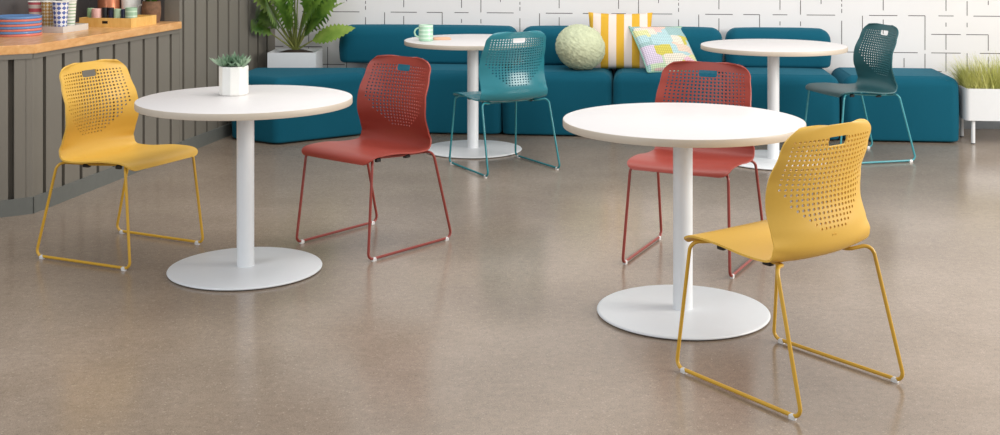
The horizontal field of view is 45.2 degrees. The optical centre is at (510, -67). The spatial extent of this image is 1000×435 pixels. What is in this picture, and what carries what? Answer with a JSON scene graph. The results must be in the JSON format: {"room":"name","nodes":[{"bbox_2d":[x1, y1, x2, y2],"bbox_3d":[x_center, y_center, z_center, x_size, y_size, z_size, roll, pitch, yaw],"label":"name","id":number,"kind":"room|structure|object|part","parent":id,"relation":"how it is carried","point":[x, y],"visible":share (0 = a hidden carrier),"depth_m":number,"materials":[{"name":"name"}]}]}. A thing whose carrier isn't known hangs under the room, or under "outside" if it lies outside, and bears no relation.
{"room":"cafe","nodes":[
{"label":"cafe","id":0,"kind":"room"},
{"bbox_2d":[0,0,163,21],"bbox_3d":[-2.899,-0.007,6.208,0.634,2.900,3.665,0,0,11],"label":"wall niche","id":1,"kind":"object","parent":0,"point":[6,6],"depth_m":7.32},
{"bbox_2d":[164,0,274,141],"bbox_3d":[-2.059,-0.007,8.675,0.105,2.900,1.695,0,0,11],"label":"wall","id":2,"kind":"structure","parent":0,"point":[211,29],"depth_m":8.29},
{"bbox_2d":[181,123,231,148],"bbox_3d":[-2.007,1.400,8.635,0.012,0.085,1.634,0,0,11],"label":"baseboard","id":3,"kind":"structure","parent":2,"relation":"attached to","point":[198,141],"depth_m":8.25,"materials":[{"name":"grey"}]},
{"bbox_2d":[0,128,999,434],"bbox_3d":[1.000,1.493,4.250,14.000,0.100,13.500,0,0,0],"label":"floor","id":4,"kind":"structure","parent":0,"point":[496,327],"depth_m":4.57,"materials":[{"name":"concrete"}]},
{"bbox_2d":[0,29,180,217],"bbox_3d":[-2.514,1.030,6.708,0.538,0.826,2.332,0,0,26],"label":"counter","id":5,"kind":"object","parent":4,"relation":"on","point":[32,105],"visible":0.62,"depth_m":6.40,"materials":[{"name":"grey wood"}]},
{"bbox_3d":[-2.491,1.030,6.218,0.058,0.826,0.059,0,0,-33],"label":"corner post","id":6,"kind":"part","parent":5,"relation":"part of","materials":[{"name":"grey wood"}]},
{"bbox_3d":[-2.472,0.630,6.688,0.441,0.026,2.329,0,0,26],"label":"rail","id":7,"kind":"part","parent":5,"relation":"part of","materials":[{"name":"brown wood"}]},
{"bbox_2d":[0,21,181,54],"bbox_3d":[-2.664,0.594,6.778,0.650,0.046,2.260,0,0,10],"label":"countertop","id":8,"kind":"structure","parent":5,"relation":"on","point":[45,42],"depth_m":6.68,"materials":[{"name":"brown wood"}]},
{"bbox_2d":[0,32,41,36],"bbox_3d":[-2.793,0.564,6.777,0.274,0.014,0.274,0,0,0],"label":"plate","id":9,"kind":"object","parent":8,"relation":"on","point":[39,33],"visible":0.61,"depth_m":6.67,"materials":[{"name":"red ceramic"}]},
{"bbox_2d":[0,30,41,34],"bbox_3d":[-2.797,0.550,6.773,0.274,0.014,0.274,0,0,0],"label":"plate","id":10,"kind":"object","parent":9,"relation":"on","point":[38,31],"visible":0.53,"depth_m":6.65,"materials":[{"name":"blue ceramic"}]},
{"bbox_2d":[0,27,41,31],"bbox_3d":[-2.794,0.536,6.776,0.274,0.014,0.274,0,0,0],"label":"plate","id":11,"kind":"object","parent":10,"relation":"on","point":[40,28],"visible":0.61,"depth_m":6.67,"materials":[{"name":"red ceramic"}]},
{"bbox_2d":[0,25,41,29],"bbox_3d":[-2.794,0.523,6.774,0.274,0.014,0.274,0,0,0],"label":"plate","id":12,"kind":"object","parent":11,"relation":"on","point":[38,26],"visible":0.64,"depth_m":6.65,"materials":[{"name":"blue ceramic"}]},
{"bbox_2d":[0,22,41,26],"bbox_3d":[-2.795,0.509,6.775,0.274,0.014,0.274,0,0,0],"label":"plate","id":13,"kind":"object","parent":12,"relation":"on","point":[35,24],"visible":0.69,"depth_m":6.67,"materials":[{"name":"red ceramic"}]},
{"bbox_2d":[0,20,41,24],"bbox_3d":[-2.795,0.495,6.774,0.274,0.014,0.274,0,0,0],"label":"plate","id":14,"kind":"object","parent":13,"relation":"on","point":[39,21],"visible":0.56,"depth_m":6.65,"materials":[{"name":"blue ceramic"}]},
{"bbox_2d":[0,18,41,21],"bbox_3d":[-2.795,0.482,6.775,0.274,0.014,0.274,0,0,0],"label":"plate","id":15,"kind":"object","parent":14,"relation":"on","point":[36,19],"visible":0.58,"depth_m":6.67,"materials":[{"name":"red ceramic"}]},
{"bbox_2d":[0,14,41,19],"bbox_3d":[-2.794,0.468,6.777,0.274,0.014,0.274,0,0,0],"label":"plate","id":16,"kind":"object","parent":15,"relation":"on","point":[8,16],"visible":1,"depth_m":6.79,"materials":[{"name":"blue ceramic"}]},
{"bbox_2d":[41,23,87,32],"bbox_3d":[-2.719,0.553,7.082,0.330,0.036,0.275,0,0,11],"label":"acrylic tray","id":17,"kind":"object","parent":8,"relation":"on","point":[78,26],"visible":0.47,"depth_m":6.94,"materials":[{"name":"white plastic"}]},
{"bbox_2d":[28,1,41,14],"bbox_3d":[-2.799,0.481,7.079,0.099,0.170,0.099,0,0,0],"label":"paper cup","id":18,"kind":"object","parent":17,"relation":"on","point":[34,7],"visible":0.4,"depth_m":7.04,"materials":[{"name":"red paper"}]},
{"bbox_2d":[40,0,53,26],"bbox_3d":[-2.714,0.479,7.037,0.085,0.174,0.085,0,0,0],"label":"paper cup","id":19,"kind":"object","parent":17,"relation":"on","point":[46,6],"visible":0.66,"depth_m":7.01,"materials":[{"name":"orange paper"}]},
{"bbox_2d":[52,1,68,26],"bbox_3d":[-2.627,0.479,6.994,0.097,0.174,0.097,0,0,0],"label":"paper cup","id":20,"kind":"object","parent":17,"relation":"on","point":[60,8],"visible":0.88,"depth_m":6.96,"materials":[{"name":"white paper"}]},
{"bbox_2d":[62,0,76,25],"bbox_3d":[-2.627,0.480,7.140,0.085,0.172,0.085,0,0,0],"label":"paper cup","id":21,"kind":"object","parent":17,"relation":"on","point":[72,3],"visible":0.43,"depth_m":7.11,"materials":[{"name":"white paper"}]},
{"bbox_2d":[98,0,119,8],"bbox_3d":[-2.605,0.471,7.775,0.140,0.200,0.140,0,0,0],"label":"canister","id":22,"kind":"object","parent":8,"relation":"on","point":[101,3],"visible":0.23,"depth_m":7.71,"materials":[{"name":"orange metal"}]},
{"bbox_2d":[79,15,155,27],"bbox_3d":[-2.456,0.543,7.506,0.345,0.056,0.325,0,0,11],"label":"wooden tray","id":23,"kind":"object","parent":8,"relation":"on","point":[140,20],"visible":0.9,"depth_m":7.36,"materials":[{"name":"brown wood"}]},
{"bbox_2d":[87,8,91,17],"bbox_3d":[-2.619,0.513,7.485,0.048,0.100,0.048,0,0,0],"label":"tumbler","id":24,"kind":"object","parent":23,"relation":"on","point":[88,9],"visible":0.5,"depth_m":7.46,"materials":[{"name":"green ceramic"}]},
{"bbox_2d":[91,8,101,17],"bbox_3d":[-2.572,0.513,7.447,0.060,0.100,0.060,0,0,0],"label":"tumbler","id":25,"kind":"object","parent":23,"relation":"on","point":[95,12],"visible":0.69,"depth_m":7.42,"materials":[{"name":"ceramic"}]},
{"bbox_2d":[102,7,107,17],"bbox_3d":[-2.522,0.510,7.452,0.038,0.106,0.038,0,0,0],"label":"tin","id":26,"kind":"object","parent":23,"relation":"on","point":[104,9],"visible":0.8,"depth_m":7.44,"materials":[{"name":"black metal"}]},
{"bbox_2d":[108,7,113,17],"bbox_3d":[-2.483,0.510,7.452,0.038,0.106,0.038,0,0,0],"label":"tin","id":27,"kind":"object","parent":23,"relation":"on","point":[110,9],"visible":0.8,"depth_m":7.44,"materials":[{"name":"blue metal"}]},
{"bbox_2d":[114,9,120,17],"bbox_3d":[-2.441,0.514,7.448,0.047,0.098,0.047,0,0,0],"label":"tumbler","id":28,"kind":"object","parent":23,"relation":"on","point":[117,12],"visible":0.55,"depth_m":7.43,"materials":[{"name":"ceramic"}]},
{"bbox_2d":[121,9,124,17],"bbox_3d":[-2.397,0.515,7.440,0.043,0.096,0.043,0,0,0],"label":"tumbler","id":29,"kind":"object","parent":23,"relation":"on","point":[122,10],"visible":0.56,"depth_m":7.42,"materials":[{"name":"blue ceramic"}]},
{"bbox_2d":[125,7,136,17],"bbox_3d":[-2.346,0.509,7.413,0.072,0.108,0.072,0,0,0],"label":"tumbler","id":30,"kind":"object","parent":23,"relation":"on","point":[130,12],"visible":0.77,"depth_m":7.38,"materials":[{"name":"green ceramic"}]},
{"bbox_2d":[121,0,144,14],"bbox_3d":[-2.460,0.468,7.804,0.146,0.205,0.124,0,0,-24],"label":"jug","id":31,"kind":"object","parent":8,"relation":"on","point":[124,3],"visible":0.35,"depth_m":7.75,"materials":[{"name":"white ceramic"}]},
{"bbox_2d":[141,0,160,22],"bbox_3d":[-2.311,0.458,7.738,0.216,0.226,0.198,0,0,0],"label":"pot plant","id":32,"kind":"object","parent":8,"relation":"on","point":[153,7],"visible":0.88,"depth_m":7.69,"materials":[{"name":"brown plant"}]},
{"bbox_2d":[36,59,203,270],"bbox_3d":[-1.768,1.015,5.460,0.537,0.855,0.511,0,0,25],"label":"chair","id":33,"kind":"object","parent":4,"relation":"on","point":[115,145],"visible":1,"depth_m":5.52,"materials":[{"name":"yellow plastic"}]},
{"bbox_3d":[-1.854,1.221,5.276,0.537,0.435,0.103,0,0,25],"label":"sled leg","id":34,"kind":"part","parent":33,"relation":"part of","materials":[{"name":"yellow metal"}]},
{"bbox_3d":[-1.682,1.221,5.644,0.537,0.435,0.103,0,0,25],"label":"sled leg","id":35,"kind":"part","parent":33,"relation":"part of","materials":[{"name":"yellow metal"}]},
{"bbox_2d":[134,85,352,290],"bbox_3d":[-1.143,1.074,5.164,0.914,0.737,0.914,0,0,0],"label":"pedestal table","id":36,"kind":"object","parent":4,"relation":"on","point":[244,267],"visible":0.98,"depth_m":5.12,"materials":[{"name":"white laminate"}]},
{"bbox_2d":[210,51,250,95],"bbox_3d":[-1.228,0.613,5.281,0.182,0.185,0.191,0,0,0],"label":"succulent pot","id":37,"kind":"object","parent":36,"relation":"on","point":[233,70],"visible":1,"depth_m":5.22,"materials":[{"name":"white ceramic"}]},
{"bbox_3d":[-1.218,0.642,5.272,0.121,0.127,0.127,0,0,0],"label":"pot","id":38,"kind":"part","parent":37,"relation":"part of","materials":[{"name":"white ceramic"}]},
{"bbox_2d":[232,68,366,142],"bbox_3d":[-1.501,1.212,8.565,0.931,0.461,0.738,0,0,0],"label":"ottoman","id":39,"kind":"object","parent":4,"relation":"on","point":[346,121],"visible":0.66,"depth_m":8.40,"materials":[{"name":"teal fabric"}]},
{"bbox_2d":[250,0,354,67],"bbox_3d":[-1.554,0.720,9.019,0.764,1.446,0.542,0,0,0],"label":"potted plant","id":40,"kind":"object","parent":4,"relation":"on","point":[314,11],"visible":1,"depth_m":9.00,"materials":[{"name":"green plant"}]},
{"bbox_2d":[296,55,451,261],"bbox_3d":[-0.644,1.015,5.626,0.511,0.855,0.537,0,0,39],"label":"chair","id":41,"kind":"object","parent":4,"relation":"on","point":[381,137],"visible":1,"depth_m":5.72,"materials":[{"name":"red plastic"}]},
{"bbox_3d":[-0.802,1.221,5.755,0.103,0.435,0.537,0,0,39],"label":"sled leg","id":42,"kind":"part","parent":41,"relation":"part of","materials":[{"name":"red metal"}]},
{"bbox_3d":[-0.487,1.221,5.497,0.103,0.435,0.537,0,0,39],"label":"sled leg","id":43,"kind":"part","parent":41,"relation":"part of","materials":[{"name":"red metal"}]},
{"bbox_2d":[339,24,518,133],"bbox_3d":[-0.652,1.069,8.985,1.385,0.748,0.685,0,0,6],"label":"module","id":44,"kind":"object","parent":4,"relation":"on","point":[448,75],"visible":0.46,"depth_m":9.05,"materials":[{"name":"teal fabric"}]},
{"bbox_3d":[-0.629,0.840,9.200,1.385,0.290,0.252,0,0,6],"label":"backrest","id":45,"kind":"part","parent":44,"relation":"part of","materials":[{"name":"teal fabric"}]},
{"bbox_3d":[-0.545,1.207,8.950,1.023,0.451,0.638,0,0,6],"label":"seat","id":46,"kind":"part","parent":44,"relation":"part of","materials":[{"name":"teal fabric"}]},
{"bbox_2d":[404,34,535,158],"bbox_3d":[-0.255,1.074,8.014,0.914,0.737,0.914,0,0,0],"label":"pedestal table","id":47,"kind":"object","parent":4,"relation":"on","point":[471,148],"visible":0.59,"depth_m":7.98,"materials":[{"name":"white metal"}]},
{"bbox_2d":[414,24,432,40],"bbox_3d":[-0.570,0.653,7.918,0.115,0.106,0.094,0,0,-42],"label":"mug","id":48,"kind":"object","parent":47,"relation":"on","point":[425,30],"visible":1,"depth_m":7.89,"materials":[{"name":"green ceramic"}]},
{"bbox_2d":[433,37,450,39],"bbox_3d":[-0.462,0.698,8.035,0.116,0.016,0.100,0,0,-7],"label":"note card","id":49,"kind":"object","parent":47,"relation":"on","point":[434,38],"visible":1,"depth_m":7.99,"materials":[{"name":"beige paper"}]},
{"bbox_2d":[449,31,559,177],"bbox_3d":[-0.049,1.015,7.430,0.511,0.855,0.537,0,0,-29],"label":"chair","id":50,"kind":"object","parent":4,"relation":"on","point":[493,89],"visible":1,"depth_m":7.27,"materials":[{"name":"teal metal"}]},
{"bbox_3d":[-0.226,1.221,7.330,0.103,0.435,0.537,0,0,-29],"label":"sled leg","id":51,"kind":"part","parent":50,"relation":"part of","materials":[{"name":"teal metal"}]},
{"bbox_3d":[0.128,1.221,7.529,0.103,0.435,0.537,0,0,-29],"label":"sled leg","id":52,"kind":"part","parent":50,"relation":"part of","materials":[{"name":"teal metal"}]},
{"bbox_2d":[502,26,613,134],"bbox_3d":[0.362,1.069,8.879,0.795,0.748,0.685,0,0,6],"label":"module","id":53,"kind":"object","parent":4,"relation":"on","point":[569,89],"visible":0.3,"depth_m":8.55,"materials":[{"name":"teal fabric"}]},
{"bbox_3d":[0.425,0.840,9.089,0.712,0.290,0.252,0,0,6],"label":"backrest","id":54,"kind":"part","parent":53,"relation":"part of","materials":[{"name":"teal fabric"}]},
{"bbox_3d":[0.358,1.207,8.855,0.792,0.451,0.638,0,0,6],"label":"seat","id":55,"kind":"part","parent":53,"relation":"part of","materials":[{"name":"teal fabric"}]},
{"bbox_2d":[555,24,604,69],"bbox_3d":[0.503,0.823,8.700,0.346,0.337,0.362,0,0,27],"label":"round cushion","id":56,"kind":"object","parent":53,"relation":"on","point":[578,46],"visible":1,"depth_m":8.58,"materials":[{"name":"fabric"}]},
{"bbox_2d":[613,26,722,104],"bbox_3d":[1.157,1.069,8.795,0.811,0.748,0.685,0,0,6],"label":"module","id":57,"kind":"object","parent":4,"relation":"on","point":[630,85],"visible":0.23,"depth_m":8.50,"materials":[{"name":"teal fabric"}]},
{"bbox_2d":[588,12,652,68],"bbox_3d":[0.806,0.791,8.858,0.475,0.420,0.151,0,0,6],"label":"striped cushion","id":58,"kind":"object","parent":57,"relation":"on","point":[621,49],"visible":0.77,"depth_m":8.81,"materials":[{"name":"yellow fabric"}]},
{"bbox_2d":[628,26,696,72],"bbox_3d":[1.124,0.839,8.752,0.459,0.328,0.328,0,0,-21],"label":"cushion","id":59,"kind":"object","parent":57,"relation":"on","point":[658,47],"visible":0.87,"depth_m":8.70,"materials":[{"name":"multicoloured fabric"}]},
{"bbox_3d":[1.143,1.207,8.773,0.788,0.451,0.638,0,0,6],"label":"seat","id":60,"kind":"part","parent":57,"relation":"part of","materials":[{"name":"teal fabric"}]},
{"bbox_3d":[1.180,0.840,9.010,0.810,0.290,0.252,0,0,6],"label":"backrest","id":61,"kind":"part","parent":57,"relation":"part of","materials":[{"name":"teal fabric"}]},
{"bbox_2d":[563,103,805,340],"bbox_3d":[0.655,1.074,4.572,0.914,0.737,0.914,0,0,0],"label":"pedestal table","id":62,"kind":"object","parent":4,"relation":"on","point":[710,313],"visible":0.93,"depth_m":4.54,"materials":[{"name":"white laminate"},{"name":"white powder-coated steel"}]},
{"bbox_2d":[622,61,762,278],"bbox_3d":[0.817,1.015,5.348,0.511,0.855,0.537,0,0,27],"label":"chair","id":63,"kind":"object","parent":4,"relation":"on","point":[707,162],"visible":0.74,"depth_m":5.44,"materials":[{"name":"red plastic"}]},
{"bbox_3d":[0.635,1.221,5.439,0.103,0.435,0.537,0,0,27],"label":"sled leg","id":64,"kind":"part","parent":63,"relation":"part of","materials":[{"name":"red metal"}]},
{"bbox_3d":[0.999,1.221,5.258,0.103,0.435,0.537,0,0,27],"label":"sled leg","id":65,"kind":"part","parent":63,"relation":"part of","materials":[{"name":"red metal"}]},
{"bbox_2d":[701,39,847,170],"bbox_3d":[1.668,1.074,7.629,0.914,0.737,0.914,0,0,0],"label":"pedestal table","id":66,"kind":"object","parent":4,"relation":"on","point":[773,49],"visible":0.72,"depth_m":7.59,"materials":[{"name":"white laminate"},{"name":"white powder-coated steel"}]},
{"bbox_2d":[722,27,839,139],"bbox_3d":[1.941,1.069,8.713,0.811,0.748,0.685,0,0,6],"label":"module","id":67,"kind":"object","parent":4,"relation":"on","point":[795,73],"visible":0.52,"depth_m":8.42,"materials":[{"name":"teal fabric"}]},
{"bbox_3d":[1.981,0.840,8.926,0.775,0.290,0.252,0,0,6],"label":"backrest","id":68,"kind":"part","parent":67,"relation":"part of","materials":[{"name":"teal fabric"}]},
{"bbox_3d":[1.931,1.207,8.690,0.795,0.451,0.638,0,0,6],"label":"seat","id":69,"kind":"part","parent":67,"relation":"part of","materials":[{"name":"teal fabric"}]},
{"bbox_2d":[675,119,903,420],"bbox_3d":[0.898,1.015,3.905,0.511,0.855,0.537,0,0,-36],"label":"chair","id":70,"kind":"object","parent":4,"relation":"on","point":[785,235],"visible":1,"depth_m":3.74,"materials":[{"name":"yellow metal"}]},
{"bbox_3d":[0.735,1.221,3.784,0.103,0.435,0.537,0,0,-36],"label":"sled leg","id":71,"kind":"part","parent":70,"relation":"part of","materials":[{"name":"yellow metal"}]},
{"bbox_3d":[1.061,1.221,4.025,0.103,0.435,0.537,0,0,-36],"label":"sled leg","id":72,"kind":"part","parent":70,"relation":"part of","materials":[{"name":"yellow metal"}]},
{"bbox_2d":[802,23,915,163],"bbox_3d":[2.240,1.015,7.770,0.537,0.855,0.511,0,0,-15],"label":"chair","id":73,"kind":"object","parent":4,"relation":"on","point":[879,80],"visible":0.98,"depth_m":7.83,"materials":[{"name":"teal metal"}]},
{"bbox_3d":[2.188,1.221,7.967,0.537,0.435,0.103,0,0,-15],"label":"sled leg","id":74,"kind":"part","parent":73,"relation":"part of","materials":[{"name":"teal metal"}]},
{"bbox_3d":[2.292,1.221,7.574,0.537,0.435,0.103,0,0,-15],"label":"sled leg","id":75,"kind":"part","parent":73,"relation":"part of","materials":[{"name":"teal metal"}]},
{"bbox_2d":[831,67,958,141],"bbox_3d":[2.735,1.212,8.605,0.794,0.461,0.638,0,0,6],"label":"ottoman","id":76,"kind":"object","parent":4,"relation":"on","point":[929,97],"visible":0.69,"depth_m":8.29,"materials":[{"name":"teal fabric"}]},
{"bbox_2d":[941,48,999,143],"bbox_3d":[3.755,1.119,8.360,1.659,0.646,0.868,0,0,6],"label":"grass planter","id":77,"kind":"object","parent":4,"relation":"on","point":[979,97],"visible":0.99,"depth_m":8.24,"materials":[{"name":"white metal"}]},
{"bbox_3d":[3.208,1.358,8.541,0.027,0.158,0.027,0,0,6],"label":"leg","id":78,"kind":"part","parent":77,"relation":"part of","materials":[{"name":"white metal"}]},
{"bbox_3d":[3.178,1.358,8.252,0.027,0.158,0.027,0,0,6],"label":"leg","id":79,"kind":"part","parent":77,"relation":"part of","materials":[{"name":"white metal"}]},
{"bbox_2d":[275,0,999,77],"bbox_3d":[1.947,-0.007,9.140,9.100,2.900,0.151,0,0,6],"label":"wall","id":80,"kind":"structure","parent":0,"point":[931,32],"depth_m":9.07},
{"bbox_2d":[959,117,999,128],"bbox_3d":[2.287,1.400,9.024,8.400,0.085,0.012,0,0,6],"label":"baseboard","id":81,"kind":"structure","parent":80,"relation":"attached to","point":[967,124],"depth_m":8.89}
]}

